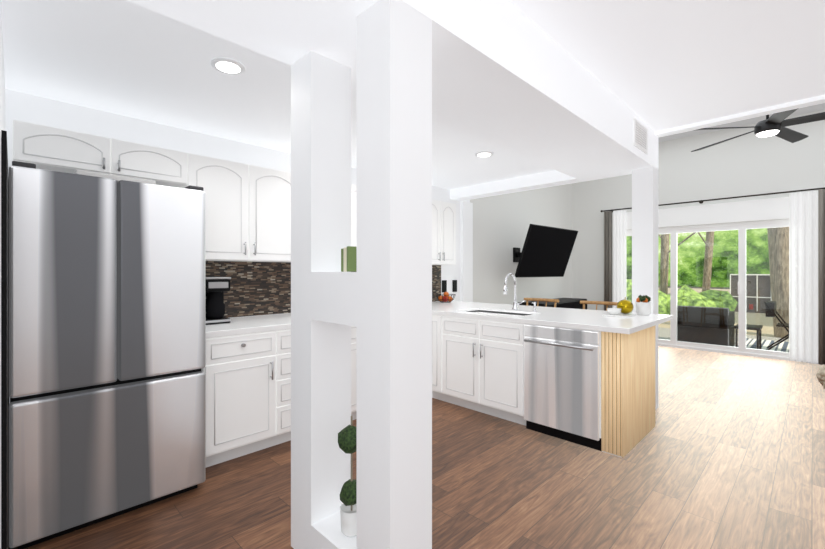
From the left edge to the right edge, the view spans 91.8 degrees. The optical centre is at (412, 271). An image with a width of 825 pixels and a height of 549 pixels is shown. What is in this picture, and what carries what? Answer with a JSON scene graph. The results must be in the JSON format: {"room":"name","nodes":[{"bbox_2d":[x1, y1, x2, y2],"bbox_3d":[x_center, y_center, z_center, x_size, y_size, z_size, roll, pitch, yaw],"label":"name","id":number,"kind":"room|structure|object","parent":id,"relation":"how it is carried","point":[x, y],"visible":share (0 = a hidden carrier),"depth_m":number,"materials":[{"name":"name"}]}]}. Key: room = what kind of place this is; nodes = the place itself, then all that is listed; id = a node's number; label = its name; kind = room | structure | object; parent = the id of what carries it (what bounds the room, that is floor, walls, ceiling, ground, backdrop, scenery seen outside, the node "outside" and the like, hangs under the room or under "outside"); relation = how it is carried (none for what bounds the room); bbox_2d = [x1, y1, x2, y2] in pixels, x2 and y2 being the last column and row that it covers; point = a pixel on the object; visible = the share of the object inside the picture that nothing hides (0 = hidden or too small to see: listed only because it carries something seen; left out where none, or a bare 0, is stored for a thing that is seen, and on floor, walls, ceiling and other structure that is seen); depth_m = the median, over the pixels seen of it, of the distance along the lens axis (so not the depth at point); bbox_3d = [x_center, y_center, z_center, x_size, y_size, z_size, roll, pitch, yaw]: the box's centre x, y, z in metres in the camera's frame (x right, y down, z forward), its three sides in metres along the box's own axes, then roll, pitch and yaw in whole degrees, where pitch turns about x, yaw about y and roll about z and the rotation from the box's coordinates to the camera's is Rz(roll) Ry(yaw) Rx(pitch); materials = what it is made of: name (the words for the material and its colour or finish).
{"room":"kitchen","nodes":[
{"label":"kitchen","id":0,"kind":"room"},
{"bbox_2d":[0,0,5,548],"bbox_3d":[-1.732,0.160,1.599,0.132,2.280,2.210,0,0,-45],"label":"wall","id":1,"kind":"structure","parent":0,"point":[2,105],"depth_m":1.32,"materials":[{"name":"white paint"}]},
{"bbox_2d":[5,89,571,403],"bbox_3d":[-0.519,-0.540,4.457,10.770,3.680,0.123,0,0,-45],"label":"wall","id":2,"kind":"structure","parent":0,"point":[259,288],"depth_m":3.68,"materials":[{"name":"white paint"}]},
{"bbox_2d":[12,120,115,174],"bbox_3d":[-2.162,-0.728,2.470,0.435,0.225,0.361,0,0,-45],"label":"upper cabinet","id":3,"kind":"object","parent":2,"relation":"attached to","point":[49,148],"depth_m":2.34,"materials":[{"name":"white wood"}]},
{"bbox_2d":[116,139,191,187],"bbox_3d":[-1.856,-0.728,2.777,0.433,0.225,0.361,0,0,-45],"label":"upper cabinet","id":4,"kind":"object","parent":2,"relation":"attached to","point":[168,167],"depth_m":2.66,"materials":[{"name":"white wood"}]},
{"bbox_2d":[192,154,290,261],"bbox_3d":[-1.396,-0.465,3.236,0.858,0.750,0.361,0,0,-45],"label":"upper cabinet","id":5,"kind":"object","parent":2,"relation":"attached to","point":[248,213],"depth_m":3.09,"materials":[{"name":"white wood"}]},
{"bbox_2d":[351,184,356,246],"bbox_3d":[-0.789,-0.465,3.844,0.860,0.750,0.361,0,0,-45],"label":"upper cabinet","id":6,"kind":"object","parent":2,"relation":"attached to","point":[353,187],"depth_m":3.82,"materials":[{"name":"white wood"}]},
{"bbox_2d":[432,200,455,264],"bbox_3d":[0.205,-0.465,4.837,0.590,0.750,0.361,0,0,-45],"label":"upper cabinet","id":7,"kind":"object","parent":2,"relation":"attached to","point":[443,213],"depth_m":4.75,"materials":[{"name":"white wood"}]},
{"bbox_2d":[442,280,446,291],"bbox_3d":[0.422,0.190,5.306,0.090,0.160,0.011,0,0,-45],"label":"electrical outlet plate","id":8,"kind":"object","parent":2,"relation":"attached to","point":[444,285],"depth_m":5.30,"materials":[{"name":"black plastic"}]},
{"bbox_2d":[452,280,456,291],"bbox_3d":[0.577,0.190,5.461,0.090,0.160,0.011,0,0,-45],"label":"electrical outlet plate","id":9,"kind":"object","parent":2,"relation":"attached to","point":[454,282],"depth_m":5.45,"materials":[{"name":"black plastic"}]},
{"bbox_2d":[513,247,520,261],"bbox_3d":[1.860,-0.280,6.441,0.180,0.240,0.439,0,0,-45],"label":"mount","id":10,"kind":"object","parent":2,"relation":"attached to","point":[516,254],"visible":0.61,"depth_m":6.53,"materials":[{"name":"black metal"}]},
{"bbox_2d":[515,224,577,277],"bbox_3d":[2.129,-0.310,6.316,1.430,0.810,0.066,0,19,-42],"label":"screen","id":11,"kind":"object","parent":10,"relation":"attached to","point":[546,251],"visible":0.9,"depth_m":6.21,"materials":[{"name":"black plastic"}]},
{"bbox_2d":[2,0,583,200],"bbox_3d":[-1.213,-1.680,2.471,6.980,1.400,1.710,0,0,-45],"label":"ceiling","id":12,"kind":"structure","parent":0,"point":[126,58],"depth_m":2.33,"materials":[{"name":"white paint"}]},
{"bbox_2d":[211,57,244,74],"bbox_3d":[-0.990,-1.104,2.150,0.170,0.012,0.170,0,0,-45],"label":"recessed light","id":13,"kind":"object","parent":12,"relation":"in","point":[226,65],"visible":1,"depth_m":2.13,"materials":[{"name":"white paint"}]},
{"bbox_2d":[475,151,492,156],"bbox_3d":[0.672,-1.104,3.755,0.170,0.012,0.170,0,0,-45],"label":"recessed light","id":14,"kind":"object","parent":12,"relation":"in","point":[484,154],"visible":0.98,"depth_m":3.74,"materials":[{"name":"white paint"}]},
{"bbox_2d":[127,0,657,181],"bbox_3d":[-0.359,-1.680,1.617,6.980,1.400,0.705,0,0,-45],"label":"beam","id":15,"kind":"structure","parent":0,"point":[508,75],"depth_m":2.08,"materials":[{"name":"white paint"}]},
{"bbox_2d":[633,118,647,153],"bbox_3d":[1.953,-1.155,3.421,0.360,0.220,0.011,0,0,-45],"label":"ceiling vent","id":16,"kind":"object","parent":15,"relation":"in","point":[640,136],"visible":1,"depth_m":3.40,"materials":[{"name":"white metal"}]},
{"bbox_2d":[8,346,824,548],"bbox_3d":[1.906,1.340,2.033,10.770,0.080,6.980,0,0,-45],"label":"floor","id":17,"kind":"structure","parent":0,"point":[727,451],"depth_m":2.45,"materials":[{"name":"brown wood"}]},
{"bbox_2d":[1,130,205,548],"bbox_3d":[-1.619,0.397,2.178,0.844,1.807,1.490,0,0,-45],"label":"fridge","id":18,"kind":"object","parent":17,"relation":"on","point":[103,333],"visible":1,"depth_m":2.02,"materials":[{"name":"grey metal"}]},
{"bbox_2d":[201,329,280,466],"bbox_3d":[-1.408,0.863,2.984,0.486,0.875,0.701,0,0,-45],"label":"base cabinet","id":19,"kind":"object","parent":17,"relation":"on","point":[242,371],"depth_m":2.74,"materials":[{"name":"white wood"}]},
{"bbox_2d":[206,301,492,336],"bbox_3d":[-0.333,0.405,3.893,3.324,0.040,0.936,0,0,-45],"label":"countertop","id":20,"kind":"structure","parent":19,"relation":"on","point":[276,321],"depth_m":3.11,"materials":[{"name":"white stone"}]},
{"bbox_2d":[206,277,230,324],"bbox_3d":[-1.520,0.211,3.026,0.204,0.345,0.236,0,0,-45],"label":"coffee maker","id":21,"kind":"object","parent":20,"relation":"on","point":[216,287],"visible":0.79,"depth_m":2.96,"materials":[{"name":"black plastic"}]},
{"bbox_2d":[435,292,455,302],"bbox_3d":[0.417,0.315,5.042,0.256,0.135,0.256,0,0,-45],"label":"fruit basket","id":22,"kind":"object","parent":20,"relation":"on","point":[446,298],"visible":1,"depth_m":5.01,"materials":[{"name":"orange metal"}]},
{"bbox_2d":[281,329,290,442],"bbox_3d":[-1.078,0.863,3.313,0.446,0.875,0.701,0,0,-45],"label":"base cabinet","id":23,"kind":"object","parent":17,"relation":"on","point":[285,333],"depth_m":2.97,"materials":[{"name":"white wood"}]},
{"bbox_2d":[291,51,350,548],"bbox_3d":[-0.436,0.160,1.911,0.218,2.280,0.181,0,0,-45],"label":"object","id":24,"kind":"structure","parent":17,"relation":"on","point":[320,240],"depth_m":1.83,"materials":[{"name":"white paint"}]},
{"bbox_2d":[311,272,356,548],"bbox_3d":[-0.255,0.650,1.730,0.218,1.300,0.331,0,0,-45],"label":"shelf","id":25,"kind":"object","parent":17,"relation":"on","point":[333,297],"visible":0.62,"depth_m":1.67,"materials":[{"name":"white paint"}]},
{"bbox_2d":[338,416,356,536],"bbox_3d":[-0.263,0.869,1.718,0.114,0.500,0.128,0,0,-45],"label":"topiary","id":26,"kind":"object","parent":25,"relation":"on","point":[347,439],"visible":0.85,"depth_m":1.68,"materials":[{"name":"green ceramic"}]},
{"bbox_2d":[341,246,356,271],"bbox_3d":[-0.255,-0.053,1.687,0.075,0.105,0.056,0,0,-45],"label":"books","id":27,"kind":"object","parent":25,"relation":"on","point":[348,258],"visible":0.67,"depth_m":1.66,"materials":[{"name":"green paper"}]},
{"bbox_2d":[351,326,356,419],"bbox_3d":[-0.781,0.863,3.610,0.394,0.875,0.701,0,0,-45],"label":"base cabinet","id":28,"kind":"object","parent":17,"relation":"on","point":[353,329],"depth_m":3.41,"materials":[{"name":"white wood"}]},
{"bbox_2d":[357,0,431,548],"bbox_3d":[-0.070,0.160,1.545,0.218,2.280,0.193,0,0,-45],"label":"column","id":29,"kind":"structure","parent":17,"relation":"on","point":[394,274],"depth_m":1.47,"materials":[{"name":"white paint"}]},
{"bbox_2d":[432,313,436,398],"bbox_3d":[0.501,0.863,4.287,0.828,0.875,0.205,0,0,-45],"label":"base cabinet","id":30,"kind":"object","parent":17,"relation":"on","point":[434,315],"depth_m":3.99,"materials":[{"name":"white wood"}]},
{"bbox_2d":[460,201,472,301],"bbox_3d":[0.760,0.160,5.618,0.220,2.280,0.050,0,0,-45],"label":"pilaster","id":31,"kind":"object","parent":17,"relation":"on","point":[466,251],"visible":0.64,"depth_m":5.58,"materials":[{"name":"white paint"}]},
{"bbox_2d":[437,309,524,423],"bbox_3d":[0.887,0.863,3.900,0.828,0.875,0.889,0,0,-45],"label":"base cabinet","id":32,"kind":"object","parent":17,"relation":"on","point":[479,358],"depth_m":3.62,"materials":[{"name":"white wood"}]},
{"bbox_2d":[449,305,552,320],"bbox_3d":[1.000,0.405,4.055,1.206,0.038,0.724,0,0,-45],"label":"countertop","id":33,"kind":"structure","parent":32,"relation":"on","point":[498,312],"depth_m":4.01,"materials":[{"name":"white stone"}]},
{"bbox_2d":[524,298,558,306],"bbox_3d":[1.481,0.816,4.875,0.480,0.970,0.473,0,0,-45],"label":"bar stool","id":34,"kind":"object","parent":17,"relation":"on","point":[541,299],"visible":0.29,"depth_m":5.03,"materials":[{"name":"brown wood"}]},
{"bbox_2d":[518,298,586,308],"bbox_3d":[2.505,0.900,7.041,1.700,0.800,0.466,0,0,-45],"label":"media console","id":35,"kind":"object","parent":17,"relation":"on","point":[573,303],"visible":0.27,"depth_m":6.87,"materials":[{"name":"black wood"}]},
{"bbox_2d":[521,321,640,452],"bbox_3d":[1.425,0.863,3.363,0.828,0.875,0.631,0,0,-45],"label":"dishwasher","id":36,"kind":"object","parent":17,"relation":"on","point":[585,377],"depth_m":2.98,"materials":[{"name":"silver metal"}]},
{"bbox_2d":[509,309,672,332],"bbox_3d":[1.580,0.405,3.475,1.209,0.040,0.920,0,0,-45],"label":"countertop","id":37,"kind":"structure","parent":36,"relation":"on","point":[583,318],"depth_m":3.24,"materials":[{"name":"white stone"}]},
{"bbox_2d":[603,297,636,317],"bbox_3d":[1.824,0.303,3.521,0.260,0.161,0.200,0,0,-45],"label":"decorative tray","id":38,"kind":"object","parent":37,"relation":"on","point":[625,307],"visible":1,"depth_m":3.49,"materials":[{"name":"white ceramic"}]},
{"bbox_2d":[636,295,650,314],"bbox_3d":[2.065,0.294,3.578,0.120,0.180,0.118,0,0,-45],"label":"plant pot","id":39,"kind":"object","parent":37,"relation":"on","point":[643,306],"visible":1,"depth_m":3.54,"materials":[{"name":"white ceramic"}]},
{"bbox_2d":[580,301,617,310],"bbox_3d":[1.990,0.816,4.366,0.480,0.970,0.473,0,0,-45],"label":"bar stool","id":40,"kind":"object","parent":17,"relation":"on","point":[598,302],"visible":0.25,"depth_m":4.53,"materials":[{"name":"brown wood"}]},
{"bbox_2d":[632,166,657,409],"bbox_3d":[2.231,0.160,3.836,0.180,2.280,0.180,0,0,-45],"label":"column","id":41,"kind":"structure","parent":17,"relation":"on","point":[644,231],"depth_m":3.77,"materials":[{"name":"white paint"}]},
{"bbox_2d":[816,365,824,388],"bbox_3d":[4.572,1.094,3.982,0.788,0.421,0.777,0,0,-45],"label":"pouf","id":42,"kind":"object","parent":17,"relation":"on","point":[820,375],"visible":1,"depth_m":4.19,"materials":[{"name":"beige fabric"}]},
{"bbox_2d":[509,0,824,131],"bbox_3d":[1.462,-1.850,-0.203,6.980,1.060,4.445,0,0,-45],"label":"ceiling","id":43,"kind":"structure","parent":0,"point":[657,65],"depth_m":2.38,"materials":[{"name":"white paint"}]},
{"bbox_2d":[656,95,824,136],"bbox_3d":[3.895,-1.305,2.229,0.100,0.030,4.444,0,0,-45],"label":"ceiling beam","id":44,"kind":"structure","parent":43,"relation":"attached to","point":[759,112],"depth_m":3.32,"materials":[{"name":"white paint"}]},
{"bbox_2d":[572,109,824,362],"bbox_3d":[5.713,-0.540,5.756,0.120,3.680,6.860,0,0,-45],"label":"wall","id":45,"kind":"structure","parent":0,"point":[752,163],"depth_m":6.58,"materials":[{"name":"grey paint"}]},
{"bbox_2d":[626,197,788,229],"bbox_3d":[4.737,-0.943,6.625,0.029,0.315,2.470,0,0,-45],"label":"blind valance","id":46,"kind":"object","parent":45,"relation":"attached to","point":[761,209],"visible":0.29,"depth_m":6.38,"materials":[{"name":"white fabric"}]},
{"bbox_2d":[600,187,824,211],"bbox_3d":[5.059,-1.160,6.238,0.121,0.060,4.067,0,0,-45],"label":"curtain rod","id":47,"kind":"object","parent":45,"relation":"attached to","point":[699,201],"visible":0.92,"depth_m":6.27,"materials":[{"name":"brown metal"}]},
{"bbox_2d":[604,211,611,310],"bbox_3d":[3.690,0.068,7.551,0.062,2.425,0.140,0,0,-45],"label":"curtain","id":48,"kind":"object","parent":47,"relation":"hanging from","point":[607,256],"visible":0.62,"depth_m":7.54,"materials":[{"name":"grey fabric"}]},
{"bbox_2d":[613,210,625,307],"bbox_3d":[3.850,0.068,7.435,0.050,2.425,0.230,0,0,-45],"label":"sheer curtain","id":49,"kind":"object","parent":47,"relation":"hanging from","point":[619,255],"visible":0.62,"depth_m":7.45,"materials":[{"name":"white fabric"}]},
{"bbox_2d":[789,190,817,362],"bbox_3d":[5.600,0.068,5.685,0.060,2.425,0.360,0,0,-45],"label":"sheer curtain","id":50,"kind":"object","parent":47,"relation":"hanging from","point":[803,276],"visible":0.77,"depth_m":5.70,"materials":[{"name":"white fabric"}]},
{"bbox_2d":[818,189,824,364],"bbox_3d":[5.870,0.068,5.333,0.063,2.425,0.647,0,0,-45],"label":"curtain","id":51,"kind":"object","parent":47,"relation":"hanging from","point":[821,276],"visible":0.96,"depth_m":5.53,"materials":[{"name":"grey fabric"}]},
{"bbox_2d":[626,219,800,361],"bbox_3d":[4.796,0.260,6.663,0.095,2.080,2.400,0,0,-45],"label":"door frame","id":52,"kind":"structure","parent":45,"relation":"attached to","point":[741,228],"depth_m":6.39,"materials":[{"name":"white"}]},
{"bbox_2d":[658,103,824,142],"bbox_3d":[4.373,-2.330,4.501,3.790,0.100,6.980,0,0,-45],"label":"ceiling","id":53,"kind":"structure","parent":0,"point":[812,108],"depth_m":6.18,"materials":[{"name":"white paint"}]},
{"bbox_2d":[691,108,824,151],"bbox_3d":[4.076,-1.915,4.490,1.795,0.729,1.744,0,0,-45],"label":"ceiling fan","id":54,"kind":"object","parent":53,"relation":"hanging from","point":[775,124],"visible":0.65,"depth_m":4.47,"materials":[{"name":"black metal"}]},
{"label":"outside","id":55,"kind":"structure","parent":0,"visible":0},
{"bbox_2d":[626,228,769,286],"bbox_3d":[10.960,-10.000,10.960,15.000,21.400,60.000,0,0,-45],"label":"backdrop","id":56,"kind":"structure","parent":55,"point":[723,255],"depth_m":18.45,"materials":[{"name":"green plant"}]},
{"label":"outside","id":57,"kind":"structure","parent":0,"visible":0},
{"bbox_2d":[658,288,773,336],"bbox_3d":[15.167,1.400,20.824,29.100,0.080,36.000,0,0,-45],"label":"garden","id":58,"kind":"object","parent":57,"point":[750,317],"depth_m":10.77,"materials":[{"name":"beige"}]},
{"bbox_2d":[626,227,788,337],"bbox_3d":[10.023,-2.352,11.604,14.523,8.546,24.343,0,0,-45],"label":"trees","id":59,"kind":"object","parent":58,"relation":"on","point":[784,279],"depth_m":11.52,"materials":[{"name":"green plant"}]},
{"bbox_2d":[658,327,788,351],"bbox_3d":[5.682,1.356,7.803,2.730,0.088,13.000,0,0,-45],"label":"patio","id":60,"kind":"structure","parent":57,"point":[748,337],"depth_m":7.60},
{"bbox_2d":[677,305,734,345],"bbox_3d":[5.204,0.960,7.128,0.800,0.720,0.760,0,0,-45],"label":"sofa","id":61,"kind":"object","parent":60,"relation":"on","point":[723,336],"depth_m":6.82,"materials":[{"name":"wicker"}]},
{"bbox_2d":[734,324,762,348],"bbox_3d":[5.682,1.115,6.763,0.500,0.410,0.330,0,0,-45],"label":"table","id":62,"kind":"object","parent":60,"relation":"on","point":[748,328],"depth_m":6.69,"materials":[{"name":"metal"}]},
{"bbox_2d":[764,300,788,349],"bbox_3d":[6.187,0.911,6.612,0.506,0.836,0.542,0,0,-45],"label":"chair","id":63,"kind":"object","parent":60,"relation":"on","point":[772,311],"depth_m":6.58,"materials":[{"name":"black metal"}]}
]}

